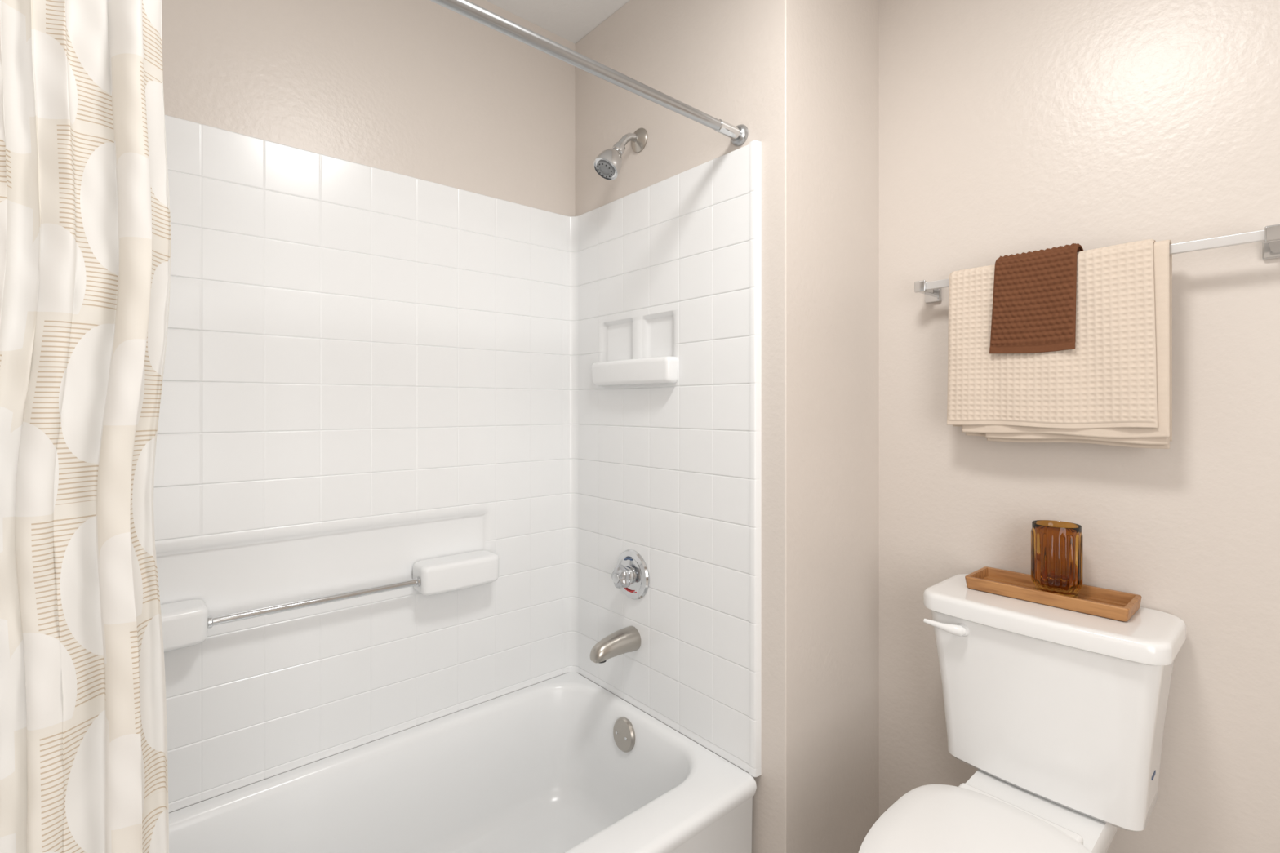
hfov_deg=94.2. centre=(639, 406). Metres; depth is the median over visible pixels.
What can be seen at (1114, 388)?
bath towel
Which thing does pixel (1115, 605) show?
bamboo tray
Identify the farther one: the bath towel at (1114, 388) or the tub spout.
the tub spout
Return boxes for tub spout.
[590,626,640,663]
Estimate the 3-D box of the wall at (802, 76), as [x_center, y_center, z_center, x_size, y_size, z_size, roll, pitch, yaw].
[0.229,0.040,1.830,0.547,2.421,0.909,0,0,-41]
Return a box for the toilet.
[858,573,1186,852]
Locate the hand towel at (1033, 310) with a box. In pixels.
[989,243,1083,353]
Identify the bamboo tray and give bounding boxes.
[964,566,1142,622]
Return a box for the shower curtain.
[0,0,170,852]
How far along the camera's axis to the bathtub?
1.53 m
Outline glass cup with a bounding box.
[1031,520,1083,597]
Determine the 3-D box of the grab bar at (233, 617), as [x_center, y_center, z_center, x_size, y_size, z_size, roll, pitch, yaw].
[-0.733,0.449,1.380,0.439,0.025,0.025,0,0,-41]
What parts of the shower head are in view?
arm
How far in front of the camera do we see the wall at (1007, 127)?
1.20 m
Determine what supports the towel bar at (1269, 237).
attached to the wall at (1007, 127)
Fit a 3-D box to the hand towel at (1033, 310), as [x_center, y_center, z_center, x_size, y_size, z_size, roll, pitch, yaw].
[0.833,-0.220,1.252,0.070,0.218,0.158,0,0,-41]
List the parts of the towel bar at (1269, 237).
post, plate, plate, post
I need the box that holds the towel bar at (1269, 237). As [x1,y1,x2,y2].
[914,223,1279,302]
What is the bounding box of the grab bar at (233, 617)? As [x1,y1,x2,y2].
[207,576,420,628]
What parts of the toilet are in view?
lever handle, seat lid, tank, tank lid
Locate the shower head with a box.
[593,127,647,180]
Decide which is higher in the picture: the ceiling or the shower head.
the ceiling
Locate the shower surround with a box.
[153,115,761,813]
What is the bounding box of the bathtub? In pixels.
[168,671,756,852]
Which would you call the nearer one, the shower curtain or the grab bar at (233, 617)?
the shower curtain
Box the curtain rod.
[429,0,748,146]
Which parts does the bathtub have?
overflow plate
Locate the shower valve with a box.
[611,549,648,599]
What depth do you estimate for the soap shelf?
1.60 m
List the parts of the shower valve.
knob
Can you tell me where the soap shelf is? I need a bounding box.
[591,355,679,386]
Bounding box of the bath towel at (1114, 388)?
[946,239,1172,448]
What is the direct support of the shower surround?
on the bathtub
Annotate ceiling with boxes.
[485,0,629,44]
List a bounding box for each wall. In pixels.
[574,0,879,852]
[879,0,1279,852]
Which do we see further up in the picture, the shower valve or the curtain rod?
the curtain rod
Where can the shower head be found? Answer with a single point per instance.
(607, 164)
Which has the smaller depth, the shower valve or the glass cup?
the glass cup
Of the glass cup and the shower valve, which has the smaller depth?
the glass cup
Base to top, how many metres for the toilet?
0.855 m

